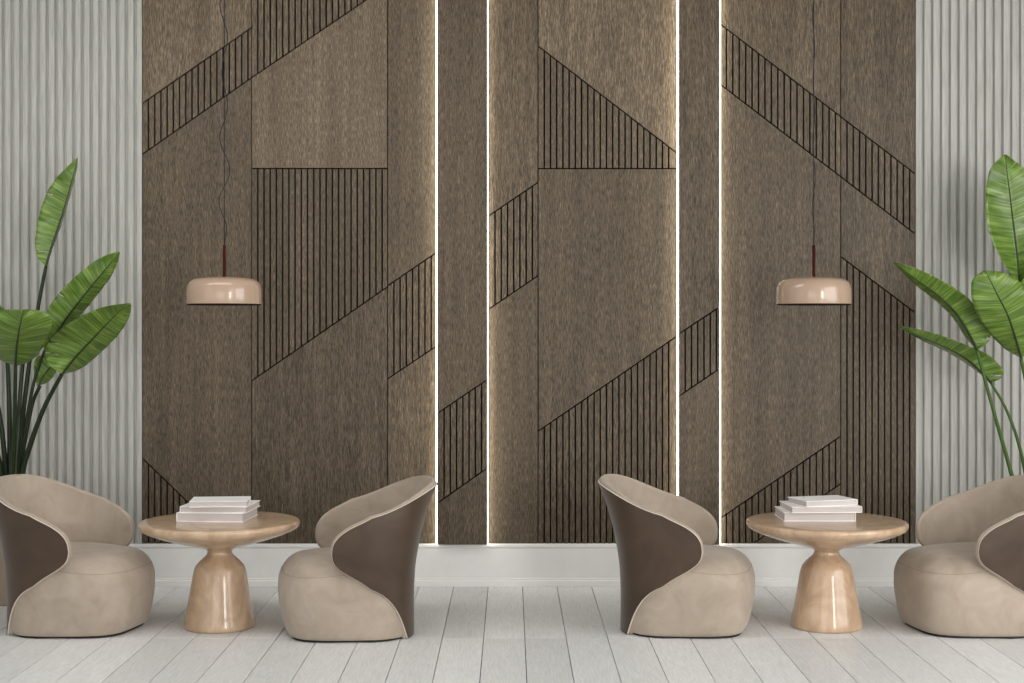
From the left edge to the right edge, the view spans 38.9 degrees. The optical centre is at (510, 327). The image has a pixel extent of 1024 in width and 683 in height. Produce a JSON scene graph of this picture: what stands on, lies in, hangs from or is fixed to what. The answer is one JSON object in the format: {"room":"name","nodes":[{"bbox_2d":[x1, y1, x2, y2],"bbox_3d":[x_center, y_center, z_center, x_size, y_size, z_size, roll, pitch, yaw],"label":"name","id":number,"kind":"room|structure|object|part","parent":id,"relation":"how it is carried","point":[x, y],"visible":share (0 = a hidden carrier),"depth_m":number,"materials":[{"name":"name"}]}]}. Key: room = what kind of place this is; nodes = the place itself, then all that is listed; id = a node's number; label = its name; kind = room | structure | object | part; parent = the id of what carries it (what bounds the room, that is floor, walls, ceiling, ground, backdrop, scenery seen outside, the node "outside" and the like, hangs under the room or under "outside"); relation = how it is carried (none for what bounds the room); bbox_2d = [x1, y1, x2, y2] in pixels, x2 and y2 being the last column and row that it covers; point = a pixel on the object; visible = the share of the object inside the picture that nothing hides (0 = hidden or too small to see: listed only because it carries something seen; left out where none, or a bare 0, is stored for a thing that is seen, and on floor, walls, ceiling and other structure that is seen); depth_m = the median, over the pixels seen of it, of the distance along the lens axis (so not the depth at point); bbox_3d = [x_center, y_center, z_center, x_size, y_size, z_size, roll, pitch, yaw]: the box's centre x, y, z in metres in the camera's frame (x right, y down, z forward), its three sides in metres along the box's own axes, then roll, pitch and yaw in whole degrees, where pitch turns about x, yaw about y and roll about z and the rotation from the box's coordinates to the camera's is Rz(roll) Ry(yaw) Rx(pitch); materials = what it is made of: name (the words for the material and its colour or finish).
{"room":"lobby","nodes":[
{"label":"lobby","id":0,"kind":"room"},
{"bbox_2d":[0,0,1023,543],"bbox_3d":[0.050,-0.350,8.515,9.700,3.700,0.230,0,0,0],"label":"wall","id":1,"kind":"structure","parent":0,"point":[71,71],"depth_m":8.40,"materials":[{"name":"paint"}]},
{"bbox_2d":[143,0,251,543],"bbox_3d":[-1.821,-0.465,8.417,0.634,3.429,0.024,0,0,0],"label":"wall panel","id":2,"kind":"object","parent":1,"relation":"attached to","point":[197,359],"visible":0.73,"depth_m":8.40,"materials":[{"name":"brown wood"}]},
{"bbox_2d":[252,0,387,543],"bbox_3d":[-1.110,-0.465,8.417,0.789,3.429,0.024,0,0,0],"label":"wall panel","id":3,"kind":"object","parent":1,"relation":"attached to","point":[320,67],"visible":1,"depth_m":8.40,"materials":[{"name":"brown wood"}]},
{"bbox_2d":[388,0,435,543],"bbox_3d":[-0.575,-0.465,8.417,0.280,3.429,0.024,0,0,0],"label":"wall panel","id":4,"kind":"object","parent":1,"relation":"attached to","point":[411,23],"visible":0.95,"depth_m":8.40,"materials":[{"name":"brown wood"}]},
{"bbox_2d":[436,0,436,544],"bbox_3d":[-0.430,-0.466,8.396,0.005,3.429,0.065,0,0,0],"label":"led light strip","id":5,"kind":"object","parent":1,"relation":"attached to","point":[436,0],"visible":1,"depth_m":8.36,"materials":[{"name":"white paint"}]},
{"bbox_2d":[438,0,486,544],"bbox_3d":[-0.281,-0.465,8.395,0.283,3.429,0.070,0,0,0],"label":"wall panel","id":6,"kind":"object","parent":1,"relation":"attached to","point":[462,24],"visible":1,"depth_m":8.36,"materials":[{"name":"brown wood"}]},
{"bbox_2d":[487,0,487,543],"bbox_3d":[-0.133,-0.466,8.396,0.005,3.429,0.065,0,0,0],"label":"led light strip","id":7,"kind":"object","parent":1,"relation":"attached to","point":[487,0],"visible":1,"depth_m":8.36,"materials":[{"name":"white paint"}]},
{"bbox_2d":[489,0,537,543],"bbox_3d":[0.014,-0.465,8.417,0.286,3.429,0.024,0,0,0],"label":"wall panel","id":8,"kind":"object","parent":1,"relation":"attached to","point":[513,24],"visible":1,"depth_m":8.40,"materials":[{"name":"brown wood"}]},
{"bbox_2d":[128,543,921,586],"bbox_3d":[0.050,1.375,8.414,9.300,0.249,0.033,0,0,0],"label":"baseboard","id":9,"kind":"structure","parent":1,"relation":"attached to","point":[489,565],"depth_m":8.40,"materials":[{"name":"white paint"}]},
{"bbox_2d":[538,0,675,543],"bbox_3d":[0.558,-0.465,8.417,0.801,3.429,0.024,0,0,0],"label":"wall panel","id":10,"kind":"object","parent":1,"relation":"attached to","point":[607,68],"visible":0.97,"depth_m":8.40,"materials":[{"name":"brown wood"}]},
{"bbox_2d":[676,0,677,495],"bbox_3d":[0.963,-0.466,8.396,0.005,3.429,0.065,0,0,0],"label":"led light strip","id":11,"kind":"object","parent":1,"relation":"attached to","point":[676,0],"visible":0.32,"depth_m":8.36,"materials":[{"name":"white paint"}]},
{"bbox_2d":[677,0,677,495],"bbox_3d":[0.963,-0.466,8.385,0.005,3.429,0.042,0,0,0],"label":"diffuser","id":12,"kind":"object","parent":11,"relation":"attached to","point":[677,0],"depth_m":8.36,"materials":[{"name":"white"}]},
{"bbox_2d":[678,0,719,544],"bbox_3d":[1.085,-0.465,8.395,0.234,3.429,0.070,0,0,0],"label":"wall panel","id":13,"kind":"object","parent":1,"relation":"attached to","point":[698,20],"visible":0.95,"depth_m":8.36,"materials":[{"name":"brown wood"}]},
{"bbox_2d":[719,0,720,544],"bbox_3d":[1.208,-0.466,8.396,0.005,3.429,0.065,0,0,0],"label":"led light strip","id":14,"kind":"object","parent":1,"relation":"attached to","point":[720,0],"visible":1,"depth_m":8.36,"materials":[{"name":"white paint"}]},
{"bbox_2d":[721,0,839,543],"bbox_3d":[1.562,-0.465,8.417,0.699,3.429,0.024,0,0,0],"label":"wall panel","id":15,"kind":"object","parent":1,"relation":"attached to","point":[780,364],"visible":0.88,"depth_m":8.40,"materials":[{"name":"brown wood"}]},
{"bbox_2d":[840,0,914,543],"bbox_3d":[2.128,-0.465,8.417,0.433,3.429,0.024,0,0,0],"label":"wall panel","id":16,"kind":"object","parent":1,"relation":"attached to","point":[877,37],"visible":0.94,"depth_m":8.40,"materials":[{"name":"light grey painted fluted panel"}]},
{"bbox_2d":[0,587,1023,682],"bbox_3d":[0.050,1.560,3.080,9.700,0.120,11.100,0,0,0],"label":"floor","id":17,"kind":"structure","parent":0,"point":[461,634],"depth_m":6.70,"materials":[{"name":"grey wood"}]},
{"bbox_2d":[0,543,6,605],"bbox_3d":[-2.746,1.262,7.980,0.410,0.475,0.410,0,0,0],"label":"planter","id":18,"kind":"object","parent":17,"relation":"on","point":[3,595],"depth_m":7.81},
{"bbox_2d":[0,157,130,605],"bbox_3d":[-2.536,0.275,7.853,0.709,2.450,0.908,0,0,-33],"label":"potted plant","id":19,"kind":"object","parent":17,"relation":"on","point":[23,333],"visible":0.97,"depth_m":7.87,"materials":[{"name":"green plant"}]},
{"bbox_3d":[-2.592,0.055,7.571,0.308,0.299,0.496,0,0,-34],"label":"blade","id":20,"kind":"part","parent":19,"relation":"part of","materials":[{"name":"green plant"}]},
{"bbox_3d":[-2.580,0.227,8.024,0.145,0.188,0.090,0,0,-34],"label":"blade","id":21,"kind":"part","parent":19,"relation":"part of","materials":[{"name":"green plant"}]},
{"bbox_3d":[-2.535,-0.647,8.083,0.228,0.607,0.124,0,0,-19],"label":"blade","id":22,"kind":"part","parent":19,"relation":"part of","materials":[{"name":"green plant"}]},
{"bbox_3d":[-2.330,-0.142,7.905,0.459,0.547,0.134,0,0,8],"label":"blade","id":23,"kind":"part","parent":19,"relation":"part of","materials":[{"name":"green plant"}]},
{"bbox_3d":[-2.242,0.059,7.766,0.514,0.382,0.244,0,0,35],"label":"blade","id":24,"kind":"part","parent":19,"relation":"part of","materials":[{"name":"green plant"}]},
{"bbox_2d":[0,474,154,638],"bbox_3d":[-2.206,1.125,7.276,0.783,0.754,0.755,0,0,12],"label":"armchair","id":25,"kind":"object","parent":17,"relation":"on","point":[72,571],"visible":1,"depth_m":7.01,"materials":[{"name":"beige fabric"}]},
{"bbox_3d":[-2.143,1.295,7.263,0.648,0.386,0.638,0,0,12],"label":"seat","id":26,"kind":"part","parent":25,"relation":"part of","materials":[{"name":"beige fabric"}]},
{"bbox_2d":[138,511,299,633],"bbox_3d":[-1.463,1.234,7.286,0.799,0.533,0.799,0,0,4],"label":"pedestal table","id":27,"kind":"object","parent":17,"relation":"on","point":[219,601],"visible":0.97,"depth_m":7.15,"materials":[{"name":"brown wood"}]},
{"bbox_2d":[176,508,257,521],"bbox_3d":[-1.490,0.945,7.375,0.340,0.044,0.290,0,0,5],"label":"book","id":28,"kind":"object","parent":27,"relation":"on","point":[180,517],"visible":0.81,"depth_m":7.24,"materials":[{"name":"white paper"}]},
{"bbox_2d":[180,500,259,512],"bbox_3d":[-1.476,0.907,7.377,0.338,0.031,0.288,0,0,4],"label":"book","id":29,"kind":"object","parent":28,"relation":"on","point":[254,504],"visible":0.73,"depth_m":7.24,"materials":[{"name":"white paper"}]},
{"bbox_2d":[189,496,250,507],"bbox_3d":[-1.466,0.877,7.317,0.287,0.029,0.215,0,0,-6],"label":"book","id":30,"kind":"object","parent":29,"relation":"on","point":[217,501],"visible":1,"depth_m":7.22,"materials":[{"name":"white paper"}]},
{"bbox_2d":[278,476,436,642],"bbox_3d":[-0.757,1.125,7.188,0.783,0.754,0.755,0,0,-14],"label":"armchair","id":31,"kind":"object","parent":17,"relation":"on","point":[358,586],"visible":1,"depth_m":6.89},
{"bbox_3d":[-0.820,1.295,7.172,0.648,0.386,0.638,0,0,-14],"label":"seat","id":32,"kind":"part","parent":31,"relation":"part of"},
{"bbox_2d":[597,474,754,638],"bbox_3d":[0.826,1.125,7.278,0.783,0.754,0.755,0,0,14],"label":"armchair","id":33,"kind":"object","parent":17,"relation":"on","point":[675,582],"visible":1,"depth_m":6.98,"materials":[{"name":"beige fabric"}]},
{"bbox_3d":[0.889,1.295,7.262,0.648,0.386,0.638,0,0,14],"label":"seat","id":34,"kind":"part","parent":33,"relation":"part of","materials":[{"name":"beige fabric"}]},
{"bbox_2d":[746,512,908,633],"bbox_3d":[1.585,1.234,7.286,0.799,0.533,0.799,0,0,-9],"label":"pedestal table","id":35,"kind":"object","parent":17,"relation":"on","point":[826,599],"visible":0.98,"depth_m":7.15,"materials":[{"name":"brown wood"}]},
{"bbox_2d":[774,506,855,520],"bbox_3d":[1.544,0.945,7.381,0.360,0.044,0.262,0,0,0],"label":"book","id":36,"kind":"object","parent":35,"relation":"on","point":[781,513],"visible":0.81,"depth_m":7.25,"materials":[{"name":"white paper"}]},
{"bbox_2d":[779,501,861,512],"bbox_3d":[1.569,0.907,7.362,0.356,0.031,0.262,0,0,-3],"label":"book","id":37,"kind":"object","parent":36,"relation":"on","point":[792,508],"visible":0.73,"depth_m":7.24,"materials":[{"name":"white paper"}]},
{"bbox_2d":[787,495,857,506],"bbox_3d":[1.578,0.877,7.351,0.288,0.029,0.200,0,0,-16],"label":"book","id":38,"kind":"object","parent":37,"relation":"on","point":[826,500],"visible":1,"depth_m":7.29,"materials":[{"name":"white paper"}]},
{"bbox_2d":[893,154,1023,475],"bbox_3d":[2.560,0.279,7.821,1.220,2.443,0.473,0,0,-21],"label":"plant","id":39,"kind":"object","parent":17,"relation":"on","point":[996,307],"visible":0.97,"depth_m":7.84,"materials":[{"name":"green plant"}]},
{"bbox_3d":[2.289,-0.114,7.711,0.635,0.468,0.179,0,0,-29],"label":"blade","id":40,"kind":"part","parent":39,"relation":"part of","materials":[{"name":"green plant"}]},
{"bbox_3d":[2.396,0.147,7.903,0.671,0.316,0.178,0,0,-26],"label":"blade","id":41,"kind":"part","parent":39,"relation":"part of","materials":[{"name":"green plant"}]},
{"bbox_3d":[2.625,-0.069,7.714,0.432,0.462,0.316,0,0,0],"label":"blade","id":42,"kind":"part","parent":39,"relation":"part of","materials":[{"name":"green plant"}]},
{"bbox_3d":[2.747,-0.593,7.944,0.330,0.700,0.132,0,0,-16],"label":"blade","id":43,"kind":"part","parent":39,"relation":"part of","materials":[{"name":"green plant"}]},
{"bbox_2d":[894,475,1023,638],"bbox_3d":[2.341,1.125,7.275,0.783,0.754,0.755,0,0,-10],"label":"armchair","id":44,"kind":"object","parent":17,"relation":"on","point":[965,579],"visible":1,"depth_m":7.01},
{"bbox_3d":[2.277,1.295,7.264,0.648,0.386,0.638,0,0,-10],"label":"seat","id":45,"kind":"part","parent":44,"relation":"part of","materials":[{"name":"beige fabric"}]},
{"bbox_3d":[0.050,-2.275,3.080,9.700,0.150,11.100,0,0,0],"label":"ceiling","id":46,"kind":"structure","parent":0,"visible":0},
{"bbox_2d":[186,0,261,305],"bbox_3d":[-1.486,-1.159,7.513,0.383,2.081,0.383,0,0,0],"label":"pendant lamp","id":47,"kind":"object","parent":46,"relation":"hanging from","point":[212,291],"visible":1,"depth_m":7.37,"materials":[{"name":"metal"}]},
{"bbox_3d":[-1.486,-0.195,7.513,0.383,0.140,0.383,0,0,0],"label":"lamp shade","id":48,"kind":"part","parent":47,"relation":"part of","materials":[{"name":"metal"}]},
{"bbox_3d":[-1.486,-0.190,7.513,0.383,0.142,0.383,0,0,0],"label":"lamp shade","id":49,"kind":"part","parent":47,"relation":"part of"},
{"bbox_3d":[-1.486,-0.347,7.513,0.016,0.165,0.016,0,0,0],"label":"rod","id":50,"kind":"part","parent":47,"relation":"part of","materials":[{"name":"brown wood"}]},
{"bbox_2d":[776,0,851,305],"bbox_3d":[1.569,-1.159,7.513,0.383,2.081,0.383,0,0,0],"label":"pendant lamp","id":51,"kind":"object","parent":46,"relation":"hanging from","point":[796,291],"visible":1,"depth_m":7.37,"materials":[{"name":"metal"}]},
{"bbox_3d":[1.569,-0.347,7.513,0.016,0.165,0.016,0,0,0],"label":"rod","id":52,"kind":"part","parent":51,"relation":"part of","materials":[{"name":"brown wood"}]},
{"bbox_3d":[1.569,-0.190,7.513,0.383,0.142,0.383,0,0,0],"label":"lamp shade","id":53,"kind":"part","parent":51,"relation":"part of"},
{"bbox_3d":[1.569,-0.195,7.513,0.383,0.140,0.383,0,0,0],"label":"lamp shade","id":54,"kind":"part","parent":51,"relation":"part of","materials":[{"name":"metal"}]}
]}

